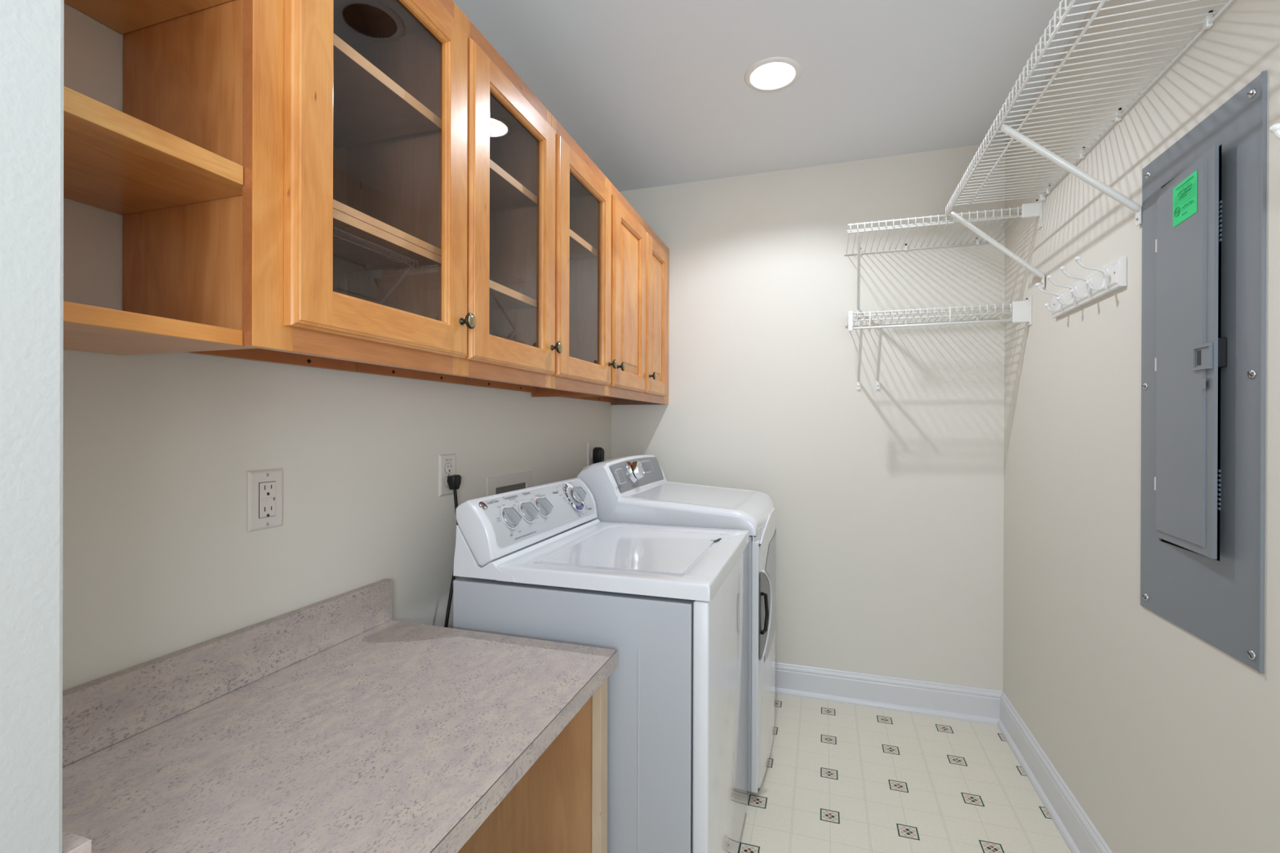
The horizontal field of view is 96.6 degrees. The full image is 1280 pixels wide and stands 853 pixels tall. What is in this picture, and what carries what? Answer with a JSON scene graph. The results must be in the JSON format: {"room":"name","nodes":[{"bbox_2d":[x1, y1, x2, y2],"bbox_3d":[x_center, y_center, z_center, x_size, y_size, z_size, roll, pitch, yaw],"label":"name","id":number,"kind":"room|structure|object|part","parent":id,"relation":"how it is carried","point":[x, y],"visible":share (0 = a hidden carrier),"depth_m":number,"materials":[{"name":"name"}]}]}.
{"room":"laundry room","nodes":[
{"label":"laundry room","id":0,"kind":"room"},
{"bbox_2d":[0,0,63,852],"bbox_3d":[-0.718,0.021,0.510,0.400,2.450,0.120,0,0,18],"label":"wall partition","id":1,"kind":"structure","parent":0,"point":[32,31],"depth_m":0.48,"materials":[{"name":"grey paint"}]},
{"bbox_2d":[62,1,611,690],"bbox_3d":[-1.113,-0.080,0.132,0.120,2.650,6.170,0,0,18],"label":"wall","id":2,"kind":"structure","parent":0,"point":[160,558],"depth_m":1.05,"materials":[{"name":"beige paint"}]},
{"bbox_2d":[62,0,256,355],"bbox_3d":[-0.708,-0.497,0.712,0.288,0.775,0.268,0,0,18],"label":"open shelf unit","id":3,"kind":"object","parent":2,"relation":"attached to","point":[115,161],"visible":0.68,"depth_m":0.73,"materials":[{"name":"brown wood"}]},
{"bbox_3d":[-0.706,-0.619,0.718,0.288,0.023,0.256,0,0,18],"label":"shelf","id":4,"kind":"part","parent":3,"relation":"part of","materials":[{"name":"brown wood"}]},
{"bbox_3d":[-0.707,-0.341,0.719,0.288,0.026,0.256,0,0,18],"label":"shelf","id":5,"kind":"part","parent":3,"relation":"part of","materials":[{"name":"brown wood"}]},
{"bbox_3d":[-0.707,-0.120,0.719,0.288,0.021,0.256,0,0,18],"label":"shelf","id":6,"kind":"part","parent":3,"relation":"part of","materials":[{"name":"brown wood"}]},
{"bbox_2d":[62,578,392,767],"bbox_3d":[-0.749,0.429,1.031,0.022,0.100,0.811,0,0,18],"label":"backsplash","id":7,"kind":"structure","parent":2,"relation":"attached to","point":[100,713],"depth_m":0.99,"materials":[{"name":"laminate"}]},
{"bbox_2d":[246,468,283,532],"bbox_3d":[-0.730,0.143,1.114,0.009,0.116,0.075,0,0,18],"label":"wall outlet","id":8,"kind":"object","parent":2,"relation":"attached to","point":[264,488],"visible":1,"depth_m":1.11,"materials":[{"name":"beige plastic"}]},
{"bbox_2d":[259,481,275,518],"bbox_3d":[-0.727,0.143,1.113,0.002,0.067,0.033,0,0,18],"label":"receptacle","id":9,"kind":"object","parent":8,"relation":"attached to","point":[267,489],"depth_m":1.11,"materials":[{"name":"beige plastic"}]},
{"bbox_2d":[122,0,475,375],"bbox_3d":[-0.571,-0.497,1.031,0.354,0.775,0.468,0,0,18],"label":"upper cabinet","id":10,"kind":"object","parent":2,"relation":"attached to","point":[344,243],"visible":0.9,"depth_m":0.87,"materials":[{"name":"brown wood"}]},
{"bbox_3d":[-0.666,-0.499,0.848,0.284,0.772,0.012,0,0,18],"label":"panel","id":11,"kind":"part","parent":10,"relation":"part of","materials":[{"name":"brown wood"}]},
{"bbox_3d":[-0.722,-0.140,1.099,0.016,0.030,0.432,0,0,18],"label":"hanging rail","id":12,"kind":"part","parent":10,"relation":"part of","materials":[{"name":"brown wood"}]},
{"bbox_3d":[-0.733,-0.506,1.096,0.006,0.758,0.420,0,0,18],"label":"panel","id":13,"kind":"part","parent":10,"relation":"part of","materials":[{"name":"glass"}]},
{"bbox_3d":[-0.456,-0.130,1.012,0.019,0.042,0.378,0,0,18],"label":"frame rail","id":14,"kind":"part","parent":10,"relation":"part of","materials":[{"name":"brown wood"}]},
{"bbox_3d":[-0.434,-0.488,1.008,0.022,0.687,0.416,0,0,18],"label":"door","id":15,"kind":"part","parent":10,"relation":"part of","materials":[{"name":"brown wood"}]},
{"bbox_3d":[-0.596,-0.862,1.052,0.278,0.015,0.420,0,0,18],"label":"panel","id":16,"kind":"part","parent":10,"relation":"part of","materials":[{"name":"brown wood"}]},
{"bbox_2d":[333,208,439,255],"bbox_3d":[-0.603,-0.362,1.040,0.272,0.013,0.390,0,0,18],"label":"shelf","id":17,"kind":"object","parent":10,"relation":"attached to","point":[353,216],"depth_m":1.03,"materials":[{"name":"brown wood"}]},
{"bbox_2d":[333,217,439,273],"bbox_3d":[-0.603,-0.346,1.040,0.272,0.014,0.390,0,0,18],"label":"shelf","id":18,"kind":"object","parent":10,"relation":"attached to","point":[359,244],"depth_m":1.10,"materials":[{"name":"brown wood"}]},
{"bbox_2d":[333,44,440,147],"bbox_3d":[-0.602,-0.628,1.040,0.272,0.018,0.390,0,0,18],"label":"shelf","id":19,"kind":"object","parent":10,"relation":"attached to","point":[369,106],"depth_m":1.10,"materials":[{"name":"brown wood"}]},
{"bbox_3d":[-0.534,-0.525,1.259,0.284,0.720,0.012,0,0,18],"label":"panel","id":20,"kind":"part","parent":10,"relation":"part of","materials":[{"name":"clear glass"}]},
{"bbox_3d":[-0.454,-0.852,1.011,0.019,0.065,0.378,0,0,18],"label":"frame rail","id":21,"kind":"part","parent":10,"relation":"part of","materials":[{"name":"brown wood"}]},
{"bbox_3d":[-0.360,-0.217,1.176,0.018,0.016,0.016,0,0,18],"label":"knob stem","id":22,"kind":"part","parent":10,"relation":"part of","materials":[{"name":"brown metal"}]},
{"bbox_3d":[-0.347,-0.217,1.172,0.013,0.033,0.033,0,0,18],"label":"knob","id":23,"kind":"part","parent":10,"relation":"part of","materials":[{"name":"brown metal"}]},
{"bbox_2d":[438,453,455,497],"bbox_3d":[-0.556,0.140,1.653,0.009,0.119,0.075,0,0,18],"label":"wall outlet","id":24,"kind":"object","parent":2,"relation":"attached to","point":[446,463],"visible":0.91,"depth_m":1.64,"materials":[{"name":"beige plastic"}]},
{"bbox_2d":[444,476,448,487],"bbox_3d":[-0.553,0.160,1.652,0.003,0.030,0.036,0,0,18],"label":"receptacle","id":25,"kind":"object","parent":24,"relation":"attached to","point":[446,477],"depth_m":1.64,"materials":[{"name":"beige plastic"}]},
{"bbox_2d":[444,462,453,473],"bbox_3d":[-0.554,0.120,1.652,0.003,0.029,0.034,0,0,18],"label":"receptacle","id":26,"kind":"object","parent":24,"relation":"attached to","point":[448,466],"depth_m":1.65,"materials":[{"name":"beige plastic"}]},
{"bbox_2d":[444,474,461,627],"bbox_3d":[-0.536,0.688,1.613,0.080,1.094,0.115,0,0,-28],"label":"power cord","id":27,"kind":"object","parent":2,"relation":"attached to","point":[454,482],"visible":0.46,"depth_m":1.64,"materials":[{"name":"black rubber"}]},
{"bbox_2d":[351,12,562,387],"bbox_3d":[-0.435,-0.497,1.452,0.354,0.775,0.415,0,0,18],"label":"upper cabinet","id":28,"kind":"object","parent":2,"relation":"attached to","point":[511,171],"visible":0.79,"depth_m":1.52,"materials":[{"name":"brown wood"}]},
{"bbox_3d":[-0.592,-0.140,1.503,0.016,0.030,0.415,0,0,18],"label":"hanging rail","id":29,"kind":"part","parent":28,"relation":"part of","materials":[{"name":"brown wood"}]},
{"bbox_3d":[-0.326,-0.130,1.415,0.019,0.042,0.360,0,0,18],"label":"frame rail","id":30,"kind":"part","parent":28,"relation":"part of","materials":[{"name":"brown wood"}]},
{"bbox_3d":[-0.464,-0.862,1.462,0.278,0.015,0.391,0,0,18],"label":"panel","id":31,"kind":"part","parent":28,"relation":"part of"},
{"bbox_3d":[-0.324,-0.852,1.414,0.019,0.065,0.360,0,0,18],"label":"frame rail","id":32,"kind":"part","parent":28,"relation":"part of","materials":[{"name":"brown wood"}]},
{"bbox_3d":[-0.305,-0.488,1.408,0.022,0.687,0.400,0,0,18],"label":"door","id":33,"kind":"part","parent":28,"relation":"part of","materials":[{"name":"brown wood"}]},
{"bbox_2d":[488,288,534,310],"bbox_3d":[-0.471,-0.340,1.450,0.272,0.018,0.361,0,0,18],"label":"shelf","id":34,"kind":"object","parent":28,"relation":"attached to","point":[499,298],"depth_m":1.51,"materials":[{"name":"brown wood"}]},
{"bbox_2d":[489,168,536,209],"bbox_3d":[-0.470,-0.627,1.450,0.272,0.019,0.361,0,0,18],"label":"shelf","id":35,"kind":"object","parent":28,"relation":"attached to","point":[505,192],"depth_m":1.51,"materials":[{"name":"brown wood"}]},
{"bbox_3d":[-0.407,-0.525,1.655,0.284,0.720,0.012,0,0,18],"label":"panel","id":36,"kind":"part","parent":28,"relation":"part of","materials":[{"name":"clear glass"}]},
{"bbox_3d":[-0.234,-0.217,1.568,0.018,0.016,0.016,0,0,18],"label":"knob stem","id":37,"kind":"part","parent":28,"relation":"part of","materials":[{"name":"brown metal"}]},
{"bbox_3d":[-0.221,-0.217,1.564,0.013,0.033,0.033,0,0,18],"label":"knob","id":38,"kind":"part","parent":28,"relation":"part of","materials":[{"name":"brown metal"}]},
{"bbox_2d":[485,471,532,496],"bbox_3d":[-0.444,0.276,1.983,0.022,0.218,0.301,0,0,18],"label":"box","id":39,"kind":"object","parent":2,"relation":"attached to","point":[509,482],"visible":0.31,"depth_m":1.97,"materials":[{"name":"beige plastic"}]},
{"bbox_2d":[463,114,617,395],"bbox_3d":[-0.303,-0.497,1.862,0.354,0.775,0.444,0,0,18],"label":"upper cabinet","id":40,"kind":"object","parent":2,"relation":"attached to","point":[583,197],"visible":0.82,"depth_m":1.95,"materials":[{"name":"brown wood"}]},
{"bbox_3d":[-0.460,-0.141,1.912,0.016,0.030,0.444,0,0,18],"label":"hanging rail","id":41,"kind":"part","parent":40,"relation":"part of","materials":[{"name":"brown wood"}]},
{"bbox_3d":[-0.332,-0.863,1.871,0.278,0.015,0.420,0,0,18],"label":"panel","id":42,"kind":"part","parent":40,"relation":"part of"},
{"bbox_3d":[-0.194,-0.131,1.827,0.019,0.042,0.384,0,0,18],"label":"frame rail","id":43,"kind":"part","parent":40,"relation":"part of","materials":[{"name":"brown wood"}]},
{"bbox_3d":[-0.191,-0.852,1.826,0.019,0.065,0.384,0,0,18],"label":"frame rail","id":44,"kind":"part","parent":40,"relation":"part of","materials":[{"name":"brown wood"}]},
{"bbox_3d":[-0.173,-0.488,1.817,0.022,0.687,0.418,0,0,18],"label":"door","id":45,"kind":"part","parent":40,"relation":"part of","materials":[{"name":"brown wood"}]},
{"bbox_2d":[569,235,597,259],"bbox_3d":[-0.338,-0.608,1.860,0.272,0.021,0.390,0,0,18],"label":"shelf","id":46,"kind":"object","parent":40,"relation":"attached to","point":[580,248],"depth_m":1.93,"materials":[{"name":"brown wood"}]},
{"bbox_3d":[-0.270,-0.525,2.078,0.284,0.720,0.012,0,0,18],"label":"panel","id":47,"kind":"part","parent":40,"relation":"part of","materials":[{"name":"clear glass"}]},
{"bbox_3d":[-0.086,-0.217,1.982,0.013,0.033,0.033,0,0,18],"label":"knob","id":48,"kind":"part","parent":40,"relation":"part of","materials":[{"name":"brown metal"}]},
{"bbox_2d":[586,440,598,466],"bbox_3d":[-0.221,0.131,2.694,0.009,0.126,0.126,0,0,18],"label":"wall outlet","id":49,"kind":"object","parent":2,"relation":"attached to","point":[591,445],"visible":0.52,"depth_m":2.66,"materials":[{"name":"beige plastic"}]},
{"bbox_2d":[592,447,604,463],"bbox_3d":[-0.171,0.665,2.672,0.113,1.135,0.064,0,0,33],"label":"power cord","id":50,"kind":"object","parent":49,"relation":"attached to","point":[597,452],"visible":0.22,"depth_m":2.66,"materials":[{"name":"black plastic"}]},
{"bbox_2d":[531,179,669,404],"bbox_3d":[-0.105,-0.498,2.477,0.354,0.775,0.846,0,0,18],"label":"upper cabinet","id":51,"kind":"object","parent":2,"relation":"attached to","point":[640,260],"visible":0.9,"depth_m":2.30,"materials":[{"name":"brown wood"}]},
{"bbox_3d":[-0.266,-0.498,2.091,0.284,0.775,0.012,0,0,18],"label":"panel","id":52,"kind":"part","parent":51,"relation":"part of","materials":[{"name":"brown wood"}]},
{"bbox_3d":[-0.262,-0.137,2.527,0.016,0.030,0.822,0,0,18],"label":"hanging rail","id":53,"kind":"part","parent":51,"relation":"part of","materials":[{"name":"brown wood"}]},
{"bbox_3d":[-0.060,-0.217,2.064,0.013,0.033,0.033,0,0,18],"label":"knob","id":54,"kind":"part","parent":51,"relation":"part of","materials":[{"name":"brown metal"}]},
{"bbox_3d":[-0.042,-0.488,2.226,0.022,0.687,0.380,0,0,18],"label":"door","id":55,"kind":"part","parent":51,"relation":"part of","materials":[{"name":"brown wood"}]},
{"bbox_3d":[-0.040,-0.488,2.225,0.010,0.567,0.248,0,0,18],"label":"raised panel","id":56,"kind":"part","parent":51,"relation":"part of","materials":[{"name":"brown wood"}]},
{"bbox_3d":[-0.006,-0.131,2.411,0.019,0.042,0.711,0,0,18],"label":"frame rail","id":57,"kind":"part","parent":51,"relation":"part of","materials":[{"name":"brown wood"}]},
{"bbox_3d":[-0.011,-0.498,2.884,0.284,0.775,0.012,0,0,18],"label":"panel","id":58,"kind":"part","parent":51,"relation":"part of","materials":[{"name":"brown wood"}]},
{"bbox_3d":[-0.003,-0.852,2.410,0.019,0.065,0.711,0,0,18],"label":"frame rail","id":59,"kind":"part","parent":51,"relation":"part of","materials":[{"name":"brown wood"}]},
{"bbox_3d":[0.063,-0.217,2.447,0.013,0.033,0.033,0,0,18],"label":"knob","id":60,"kind":"part","parent":51,"relation":"part of","materials":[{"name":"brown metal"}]},
{"bbox_3d":[0.074,-0.488,2.586,0.022,0.687,0.331,0,0,18],"label":"door","id":61,"kind":"part","parent":51,"relation":"part of","materials":[{"name":"brown wood"}]},
{"bbox_3d":[0.076,-0.488,2.586,0.010,0.567,0.199,0,0,18],"label":"raised panel","id":62,"kind":"part","parent":51,"relation":"part of","materials":[{"name":"brown wood"}]},
{"bbox_2d":[453,0,1094,191],"bbox_3d":[-0.216,-1.202,-0.167,1.963,0.001,6.150,0,0,18],"label":"ceiling","id":63,"kind":"structure","parent":0,"point":[655,93],"depth_m":1.94,"materials":[{"name":"white paint"}]},
{"bbox_2d":[743,56,801,91],"bbox_3d":[0.454,-1.260,1.948,0.192,0.126,0.192,0,0,18],"label":"recessed light","id":64,"kind":"object","parent":63,"relation":"in","point":[772,73],"visible":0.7,"depth_m":1.99,"materials":[{"name":"white"}]},
{"bbox_3d":[0.454,-1.276,1.948,0.092,0.075,0.092,0,0,18],"label":"bulb","id":65,"kind":"part","parent":64,"relation":"part of","materials":[{"name":"white glass"}]},
{"bbox_2d":[611,141,1004,691],"bbox_3d":[0.711,-0.078,2.723,1.763,2.650,0.120,0,0,18],"label":"wall","id":66,"kind":"structure","parent":0,"point":[888,500],"depth_m":2.58,"materials":[{"name":"beige paint"}]},
{"bbox_2d":[775,662,1002,725],"bbox_3d":[0.684,1.179,2.655,1.763,0.137,0.027,0,0,18],"label":"baseboard","id":67,"kind":"structure","parent":66,"relation":"attached to","point":[966,704],"depth_m":2.52,"materials":[{"name":"white paint"}]},
{"bbox_2d":[845,295,1031,389],"bbox_3d":[1.181,-0.324,2.334,0.630,0.315,0.332,0,0,18],"label":"wire shelf","id":68,"kind":"object","parent":66,"relation":"attached to","point":[1021,312],"visible":1,"depth_m":2.24,"materials":[{"name":"white metal"}]},
{"bbox_3d":[0.846,-0.424,2.289,0.018,0.080,0.009,0,0,18],"label":"rod plate","id":69,"kind":"part","parent":68,"relation":"part of","materials":[{"name":"white plastic"}]},
{"bbox_3d":[1.114,-0.395,2.207,0.580,0.014,0.010,0,0,18],"label":"hang rod","id":70,"kind":"part","parent":68,"relation":"part of","materials":[{"name":"white plastic"}]},
{"bbox_2d":[844,198,1042,317],"bbox_3d":[1.164,-0.647,2.286,0.636,0.316,0.432,0,0,18],"label":"wire shelf","id":71,"kind":"object","parent":66,"relation":"attached to","point":[1035,209],"visible":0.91,"depth_m":2.18,"materials":[{"name":"white metal"}]},
{"bbox_2d":[737,693,1071,852],"bbox_3d":[-0.221,1.278,-0.154,2.003,0.060,6.170,0,0,18],"label":"floor","id":72,"kind":"structure","parent":0,"point":[838,778],"depth_m":1.96,"materials":[{"name":"tile"}]},
{"bbox_2d":[457,678,607,852],"bbox_3d":[-0.467,0.883,0.929,0.568,0.726,0.822,0,0,18],"label":"base cabinet","id":73,"kind":"object","parent":72,"relation":"on","point":[559,805],"visible":0.13,"depth_m":1.23,"materials":[{"name":"brown wood"}]},
{"bbox_2d":[62,578,617,852],"bbox_3d":[-0.469,0.450,0.930,0.617,0.138,0.830,0,0,18],"label":"countertop","id":74,"kind":"structure","parent":73,"relation":"on","point":[335,724],"depth_m":0.88,"materials":[{"name":"laminate"}]},
{"bbox_2d":[453,477,749,852],"bbox_3d":[-0.055,0.714,1.617,0.638,1.066,0.672,0,0,18],"label":"washing machine","id":75,"kind":"object","parent":72,"relation":"on","point":[534,562],"visible":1,"depth_m":1.31,"materials":[{"name":"grey paint"}]},
{"bbox_3d":[-0.334,0.234,1.471,0.030,0.044,0.047,0,0,18],"label":"knob","id":76,"kind":"part","parent":75,"relation":"part of","materials":[{"name":"grey"}]},
{"bbox_3d":[-0.306,0.233,1.561,0.030,0.044,0.047,0,0,18],"label":"knob","id":77,"kind":"part","parent":75,"relation":"part of","materials":[{"name":"grey"}]},
{"bbox_3d":[-0.280,0.243,1.691,0.063,0.118,0.628,0,0,18],"label":"control panel","id":78,"kind":"part","parent":75,"relation":"part of","materials":[{"name":"white plastic"}]},
{"bbox_3d":[-0.280,0.231,1.645,0.031,0.044,0.047,0,0,18],"label":"knob","id":79,"kind":"part","parent":75,"relation":"part of","materials":[{"name":"grey"}]},
{"bbox_3d":[0.001,0.336,1.588,0.363,0.004,0.497,0,0,18],"label":"lid","id":80,"kind":"part","parent":75,"relation":"part of","materials":[{"name":"white"}]},
{"bbox_3d":[0.244,0.333,1.702,0.046,0.002,0.085,0,0,24],"label":"lid handle","id":81,"kind":"part","parent":75,"relation":"part of","materials":[{"name":"white"}]},
{"bbox_3d":[0.230,0.794,1.525,0.034,0.846,0.668,0,0,18],"label":"panel","id":82,"kind":"part","parent":75,"relation":"part of","materials":[{"name":"white metal"}]},
{"bbox_2d":[577,454,776,793],"bbox_3d":[0.197,0.675,2.322,0.693,1.102,0.683,0,0,18],"label":"dryer","id":83,"kind":"object","parent":72,"relation":"on","point":[633,489],"visible":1,"depth_m":2.04,"materials":[{"name":"grey paint"}]},
{"bbox_3d":[-0.029,0.182,2.268,0.045,0.085,0.090,0,0,18],"label":"knob","id":84,"kind":"part","parent":83,"relation":"part of","materials":[{"name":"silver metal"}]},
{"bbox_3d":[0.000,0.190,2.379,0.040,0.110,0.614,0,0,18],"label":"control panel","id":85,"kind":"part","parent":83,"relation":"part of","materials":[{"name":"grey plastic"}]},
{"bbox_3d":[0.001,0.168,2.258,0.020,0.054,0.058,0,0,18],"label":"knob","id":86,"kind":"part","parent":83,"relation":"part of","materials":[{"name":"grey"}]},
{"bbox_3d":[0.487,0.806,2.229,0.023,0.842,0.680,0,0,18],"label":"frame","id":87,"kind":"part","parent":83,"relation":"part of","materials":[{"name":"white metal"}]},
{"bbox_3d":[0.444,0.642,2.011,0.002,0.296,0.206,0,0,22],"label":"door handle","id":88,"kind":"part","parent":83,"relation":"part of","materials":[{"name":"grey plastic"}]},
{"bbox_3d":[0.504,0.777,2.224,0.030,0.897,0.674,0,0,18],"label":"door","id":89,"kind":"part","parent":83,"relation":"part of","materials":[{"name":"white metal"}]},
{"bbox_2d":[1003,0,1279,852],"bbox_3d":[0.680,-0.074,-0.445,0.120,2.650,6.170,0,0,18],"label":"wall","id":90,"kind":"structure","parent":0,"point":[1166,741],"depth_m":1.48,"materials":[{"name":"beige paint"}]},
{"bbox_2d":[997,691,1112,852],"bbox_3d":[0.603,1.183,-0.430,0.027,0.137,5.950,0,0,18],"label":"baseboard","id":91,"kind":"structure","parent":90,"relation":"attached to","point":[1080,835],"depth_m":1.86,"materials":[{"name":"white paint"}]},
{"bbox_2d":[1035,256,1126,318],"bbox_3d":[1.248,-0.403,1.660,0.090,0.098,0.455,0,0,18],"label":"coat hook rack","id":92,"kind":"object","parent":90,"relation":"attached to","point":[1111,277],"visible":1,"depth_m":1.58,"materials":[{"name":"white metal"}]},
{"bbox_2d":[945,0,1233,288],"bbox_3d":[0.981,-0.648,1.181,0.307,0.340,1.751,0,0,18],"label":"wire shelf","id":93,"kind":"object","parent":90,"relation":"attached to","point":[1207,22],"visible":1,"depth_m":1.39,"materials":[{"name":"white metal"}]},
{"bbox_2d":[1140,70,1266,674],"bbox_3d":[1.118,-0.093,1.172,0.036,1.037,0.394,0,0,18],"label":"breaker panel","id":94,"kind":"object","parent":90,"relation":"attached to","point":[1221,602],"visible":1,"depth_m":1.09,"materials":[{"name":"grey paint"}]},
{"bbox_2d":[1173,169,1197,227],"bbox_3d":[1.110,-0.462,1.162,0.001,0.083,0.099,0,0,23],"label":"inspection sticker","id":95,"kind":"object","parent":94,"relation":"attached to","point":[1185,193],"visible":1,"depth_m":1.16,"materials":[{"name":"green paper"}]},
{"bbox_3d":[1.120,-0.140,1.173,0.011,0.778,0.229,0,0,23],"label":"door","id":96,"kind":"part","parent":94,"relation":"part of","materials":[{"name":"grey paint"}]},
{"bbox_2d":[1268,122,1279,139],"bbox_3d":[0.945,-0.402,0.717,0.090,0.098,0.455,0,0,18],"label":"coat hook rack","id":97,"kind":"object","parent":90,"relation":"attached to","point":[1274,129],"visible":1,"depth_m":0.85,"materials":[{"name":"white ceramic"}]}
]}

